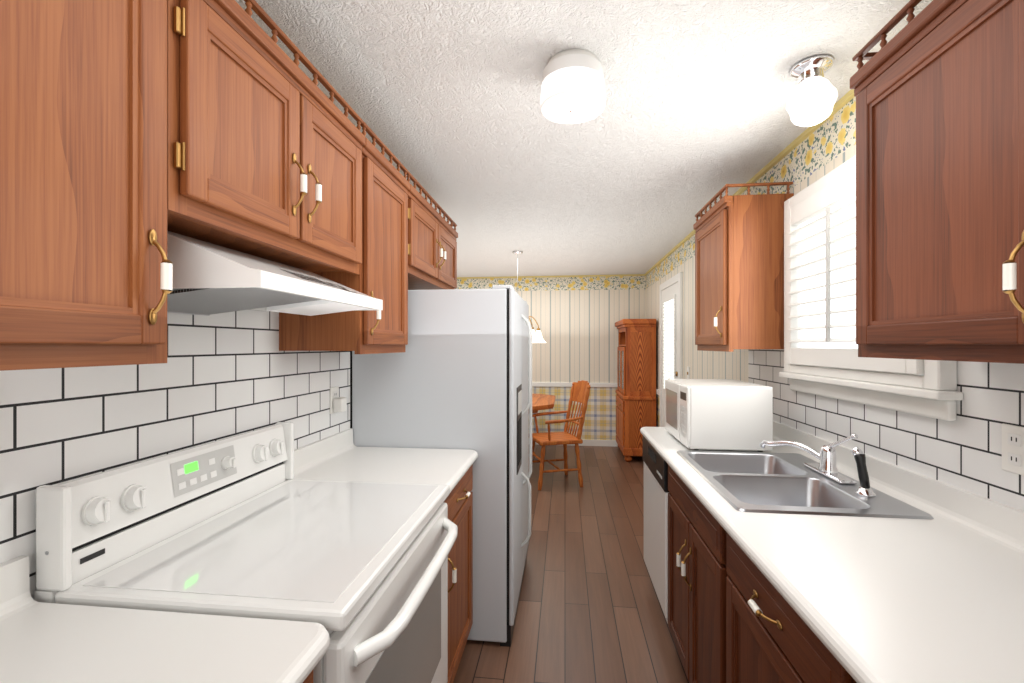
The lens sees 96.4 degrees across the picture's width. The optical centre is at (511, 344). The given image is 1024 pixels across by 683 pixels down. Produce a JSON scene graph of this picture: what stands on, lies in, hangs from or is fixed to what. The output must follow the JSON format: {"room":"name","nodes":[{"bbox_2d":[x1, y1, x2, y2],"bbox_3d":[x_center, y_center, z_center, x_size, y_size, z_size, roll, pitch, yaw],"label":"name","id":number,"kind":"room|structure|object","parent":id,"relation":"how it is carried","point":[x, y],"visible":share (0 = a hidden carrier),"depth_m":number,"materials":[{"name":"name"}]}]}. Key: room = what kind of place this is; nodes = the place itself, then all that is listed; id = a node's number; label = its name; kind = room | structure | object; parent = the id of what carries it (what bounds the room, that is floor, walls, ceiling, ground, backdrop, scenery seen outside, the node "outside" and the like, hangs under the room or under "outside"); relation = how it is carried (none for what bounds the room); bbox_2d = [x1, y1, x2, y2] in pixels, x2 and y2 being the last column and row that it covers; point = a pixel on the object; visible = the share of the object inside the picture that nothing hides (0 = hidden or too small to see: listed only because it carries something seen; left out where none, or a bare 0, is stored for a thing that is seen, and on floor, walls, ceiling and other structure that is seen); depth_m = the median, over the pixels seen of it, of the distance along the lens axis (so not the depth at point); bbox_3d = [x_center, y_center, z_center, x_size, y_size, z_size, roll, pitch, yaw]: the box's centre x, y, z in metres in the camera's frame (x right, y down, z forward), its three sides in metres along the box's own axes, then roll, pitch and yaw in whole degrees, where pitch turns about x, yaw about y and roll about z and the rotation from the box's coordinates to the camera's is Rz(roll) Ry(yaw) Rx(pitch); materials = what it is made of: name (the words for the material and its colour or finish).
{"room":"kitchen","nodes":[
{"label":"kitchen","id":0,"kind":"room"},
{"bbox_2d":[455,276,645,439],"bbox_3d":[-0.544,0.215,6.606,4.800,2.370,0.100,0,0,7],"label":"wall","id":1,"kind":"structure","parent":0,"point":[576,318],"depth_m":6.38,"materials":[{"name":"paper"}]},
{"bbox_2d":[457,274,642,278],"bbox_3d":[-0.526,-0.959,6.543,4.650,0.022,0.022,0,0,7],"label":"crown molding","id":2,"kind":"structure","parent":1,"relation":"attached to","point":[618,274],"depth_m":6.41,"materials":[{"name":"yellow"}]},
{"bbox_2d":[532,382,617,446],"bbox_3d":[-0.502,0.963,6.540,4.700,0.875,0.022,0,0,7],"label":"trim","id":3,"kind":"structure","parent":1,"relation":"attached to","point":[613,443],"depth_m":6.35,"materials":[{"name":"white paint"}]},
{"bbox_2d":[453,445,688,682],"bbox_3d":[-0.963,1.450,2.553,4.900,0.100,8.250,0,0,7],"label":"floor","id":4,"kind":"structure","parent":0,"point":[589,610],"depth_m":2.58,"materials":[{"name":"brown wood"}]},
{"bbox_2d":[34,422,457,682],"bbox_3d":[-0.533,0.837,1.220,0.697,1.126,0.759,0,0,7],"label":"range","id":5,"kind":"object","parent":4,"relation":"on","point":[246,525],"visible":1,"depth_m":1.05,"materials":[{"name":"white metal"}]},
{"bbox_2d":[303,670,312,682],"bbox_3d":[-0.681,0.964,0.231,0.642,0.873,1.202,0,0,7],"label":"base cabinet","id":6,"kind":"object","parent":4,"relation":"on","point":[309,679],"visible":0.05,"depth_m":0.76,"materials":[{"name":"brown wood"}]},
{"bbox_2d":[0,556,329,682],"bbox_3d":[-0.689,0.463,0.229,0.630,0.125,1.217,0,0,7],"label":"countertop","id":7,"kind":"structure","parent":6,"relation":"on","point":[41,642],"depth_m":0.74,"materials":[{"name":"white laminate"}]},
{"bbox_2d":[352,285,531,646],"bbox_3d":[-0.304,0.560,2.602,0.838,1.680,0.900,0,0,7],"label":"refrigerator","id":8,"kind":"object","parent":4,"relation":"on","point":[457,374],"visible":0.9,"depth_m":2.15,"materials":[{"name":"white metal"}]},
{"bbox_2d":[444,464,472,682],"bbox_3d":[-0.490,0.964,1.886,0.642,0.873,0.542,0,0,7],"label":"base cabinet","id":9,"kind":"object","parent":4,"relation":"on","point":[459,500],"visible":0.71,"depth_m":1.88,"materials":[{"name":"brown wood"}]},
{"bbox_2d":[293,428,477,491],"bbox_3d":[-0.497,0.463,1.886,0.630,0.125,0.551,0,0,7],"label":"countertop","id":10,"kind":"structure","parent":9,"relation":"on","point":[340,456],"depth_m":1.85,"materials":[{"name":"white laminate"}]},
{"bbox_2d":[532,394,554,452],"bbox_3d":[-0.072,1.018,5.465,1.160,0.751,1.240,0,0,7],"label":"dining table","id":11,"kind":"object","parent":4,"relation":"on","point":[542,401],"visible":0.12,"depth_m":5.13,"materials":[{"name":"brown wood"}]},
{"bbox_2d":[532,380,590,489],"bbox_3d":[0.466,0.887,4.686,0.661,1.031,0.606,0,0,7],"label":"dining chair","id":12,"kind":"object","parent":4,"relation":"on","point":[580,391],"visible":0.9,"depth_m":4.62,"materials":[{"name":"brown wood"}]},
{"bbox_2d":[615,319,655,461],"bbox_3d":[1.552,0.545,5.850,0.405,1.710,0.876,0,0,7],"label":"hutch","id":13,"kind":"object","parent":4,"relation":"on","point":[635,390],"visible":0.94,"depth_m":5.46,"materials":[{"name":"brown wood"}]},
{"bbox_2d":[643,436,669,622],"bbox_3d":[1.048,0.964,2.382,0.626,0.872,0.610,0,0,7],"label":"dishwasher","id":14,"kind":"object","parent":4,"relation":"on","point":[656,491],"visible":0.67,"depth_m":2.32,"materials":[{"name":"white metal"}]},
{"bbox_2d":[668,465,711,682],"bbox_3d":[0.978,0.964,1.677,0.629,0.872,0.800,0,0,7],"label":"base cabinet","id":15,"kind":"object","parent":4,"relation":"on","point":[689,521],"depth_m":1.71,"materials":[{"name":"brown wood"}]},
{"bbox_2d":[712,516,856,682],"bbox_3d":[0.867,0.964,0.715,0.629,0.872,1.300,0,0,7],"label":"base cabinet","id":16,"kind":"object","parent":4,"relation":"on","point":[733,616],"depth_m":1.14,"materials":[{"name":"brown wood"}]},
{"bbox_2d":[640,421,1023,682],"bbox_3d":[0.894,0.463,1.044,0.656,0.125,3.320,0,0,7],"label":"countertop","id":17,"kind":"structure","parent":16,"relation":"on","point":[939,598],"depth_m":0.99,"materials":[{"name":"white laminate"}]},
{"bbox_2d":[665,379,772,451],"bbox_3d":[1.011,0.337,2.307,0.371,0.297,0.480,0,0,7],"label":"microwave","id":18,"kind":"object","parent":17,"relation":"on","point":[722,414],"visible":1,"depth_m":2.08,"materials":[{"name":"white"}]},
{"bbox_2d":[677,450,933,518],"bbox_3d":[0.965,0.565,1.680,0.530,0.172,0.760,0,0,7],"label":"sink","id":19,"kind":"object","parent":17,"relation":"in","point":[783,483],"visible":0.58,"depth_m":1.66,"materials":[{"name":"silver metal"}]},
{"bbox_2d":[850,447,875,496],"bbox_3d":[1.128,0.403,1.467,0.061,0.149,0.058,0,0,7],"label":"sprayer","id":20,"kind":"object","parent":19,"relation":"on","point":[865,489],"visible":1,"depth_m":1.46,"materials":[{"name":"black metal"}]},
{"bbox_2d":[759,433,857,483],"bbox_3d":[1.119,0.394,1.737,0.223,0.167,0.329,0,0,7],"label":"faucet","id":21,"kind":"object","parent":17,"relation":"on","point":[826,457],"visible":1,"depth_m":1.68,"materials":[{"name":"silver metal"}]},
{"bbox_2d":[235,0,932,276],"bbox_3d":[-0.963,-1.020,2.553,4.900,0.100,8.250,0,0,7],"label":"ceiling","id":22,"kind":"structure","parent":0,"point":[442,98],"depth_m":1.82,"materials":[{"name":"white paint"}]},
{"bbox_2d":[512,251,522,292],"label":"pendant chandelier","id":23,"kind":"object","parent":22,"relation":"hanging from","point":[517,253],"depth_m":4.76,"materials":[{"name":"silver metal"}]},
{"bbox_2d":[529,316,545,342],"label":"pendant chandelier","id":24,"kind":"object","parent":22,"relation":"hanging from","point":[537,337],"depth_m":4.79,"materials":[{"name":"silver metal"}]},
{"bbox_2d":[540,49,605,123],"bbox_3d":[0.210,-0.884,1.586,0.226,0.171,0.226,0,0,7],"label":"drum ceiling light","id":25,"kind":"object","parent":22,"relation":"attached to","point":[573,90],"visible":1,"depth_m":1.51,"materials":[{"name":"white glass"}]},
{"bbox_2d":[786,55,837,126],"bbox_3d":[1.040,-0.867,1.591,0.151,0.205,0.151,0,0,7],"label":"globe ceiling light","id":26,"kind":"object","parent":22,"relation":"attached to","point":[812,99],"visible":1,"depth_m":1.55,"materials":[{"name":"white glass"}]},
{"bbox_2d":[646,97,855,426],"bbox_3d":[1.421,0.215,2.277,0.100,2.370,8.250,0,0,7],"label":"wall","id":27,"kind":"structure","parent":0,"point":[827,147],"depth_m":2.91,"materials":[{"name":"paper"}]},
{"bbox_2d":[660,272,682,426],"bbox_3d":[1.612,0.357,4.766,0.092,2.085,0.940,0,0,7],"label":"door","id":28,"kind":"structure","parent":27,"relation":"in","point":[671,328],"depth_m":4.68,"materials":[{"name":"white paint"}]},
{"bbox_2d":[687,367,689,378],"bbox_3d":[1.574,0.253,4.096,0.014,0.115,0.070,0,0,7],"label":"light switch","id":29,"kind":"object","parent":27,"relation":"attached to","point":[688,372],"visible":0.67,"depth_m":4.08,"materials":[{"name":"white paint"}]},
{"bbox_2d":[693,182,793,351],"bbox_3d":[1.216,-0.379,2.503,0.354,0.824,0.547,0,0,7],"label":"upper cabinet","id":30,"kind":"object","parent":27,"relation":"attached to","point":[739,271],"visible":1,"depth_m":2.24,"materials":[{"name":"brown wood"}]},
{"bbox_2d":[643,89,853,275],"bbox_3d":[1.360,-0.959,2.284,0.022,0.022,8.050,0,0,7],"label":"crown molding","id":31,"kind":"structure","parent":27,"relation":"attached to","point":[845,99],"depth_m":2.26,"materials":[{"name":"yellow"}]},
{"bbox_2d":[779,155,962,420],"bbox_3d":[1.260,-0.237,1.743,0.088,0.905,0.952,0,0,7],"label":"window","id":32,"kind":"structure","parent":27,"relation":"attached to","point":[821,358],"depth_m":1.80,"materials":[{"name":"white paint"}]},
{"bbox_2d":[748,349,1023,510],"bbox_3d":[1.165,0.240,0.519,0.004,0.520,4.500,0,0,7],"label":"tile","id":33,"kind":"structure","parent":27,"relation":"attached to","point":[963,450],"depth_m":1.35,"materials":[{"name":"white tile"}]},
{"bbox_2d":[1002,423,1023,475],"bbox_3d":[1.228,0.255,1.116,0.009,0.116,0.072,0,0,7],"label":"electrical outlet","id":34,"kind":"object","parent":33,"relation":"attached to","point":[1013,448],"visible":1,"depth_m":1.12,"materials":[{"name":"white paint"}]},
{"bbox_2d":[850,0,1023,363],"bbox_3d":[1.011,-0.379,0.729,0.354,0.824,1.040,0,0,7],"label":"upper cabinet","id":35,"kind":"object","parent":27,"relation":"attached to","point":[937,86],"visible":1,"depth_m":0.96,"materials":[{"name":"brown wood"}]},
{"bbox_3d":[-0.995,0.215,0.800,0.100,2.370,4.760,0,0,7],"label":"wall","id":36,"kind":"structure","parent":0,"visible":0},
{"bbox_2d":[0,0,172,370],"bbox_3d":[-0.779,-0.379,0.622,0.364,0.824,0.457,0,0,7],"label":"upper cabinet","id":37,"kind":"object","parent":36,"relation":"attached to","point":[86,272],"visible":1,"depth_m":0.68,"materials":[{"name":"brown wood"}]},
{"bbox_2d":[0,310,349,598],"bbox_3d":[-0.993,0.090,0.365,0.004,0.820,3.698,0,0,7],"label":"tile","id":38,"kind":"structure","parent":36,"relation":"attached to","point":[218,376],"depth_m":1.17,"materials":[{"name":"white tile"}]},
{"bbox_2d":[330,386,346,413],"bbox_3d":[-0.770,0.245,2.042,0.051,0.116,0.072,0,0,7],"label":"electrical outlet","id":39,"kind":"object","parent":38,"relation":"attached to","point":[338,403],"visible":1,"depth_m":2.02,"materials":[{"name":"white paint"}]},
{"bbox_2d":[167,0,364,274],"bbox_3d":[-0.707,-0.519,1.241,0.364,0.543,0.785,0,0,7],"label":"upper cabinet","id":40,"kind":"object","parent":36,"relation":"attached to","point":[265,139],"visible":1,"depth_m":1.07,"materials":[{"name":"brown wood"}]},
{"bbox_2d":[167,231,382,315],"bbox_3d":[-0.674,-0.165,1.238,0.424,0.163,0.612,0,0,7],"label":"range hood","id":41,"kind":"object","parent":40,"relation":"attached to","point":[209,279],"visible":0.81,"depth_m":1.04,"materials":[{"name":"white metal"}]},
{"bbox_2d":[279,122,409,353],"bbox_3d":[-0.635,-0.379,1.864,0.364,0.824,0.466,0,0,7],"label":"upper cabinet","id":42,"kind":"object","parent":36,"relation":"attached to","point":[383,275],"visible":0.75,"depth_m":1.72,"materials":[{"name":"brown wood"}]},
{"bbox_2d":[350,351,351,427],"bbox_3d":[-0.779,0.540,2.216,0.003,1.720,0.026,0,0,7],"label":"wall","id":43,"kind":"structure","parent":36,"relation":"attached to","point":[350,389],"depth_m":2.21,"materials":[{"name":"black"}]},
{"bbox_2d":[406,172,457,289],"bbox_3d":[-0.554,-0.563,2.563,0.364,0.456,0.936,0,0,7],"label":"upper cabinet","id":44,"kind":"object","parent":36,"relation":"attached to","point":[432,248],"visible":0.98,"depth_m":2.44,"materials":[{"name":"brown wood"}]}
]}

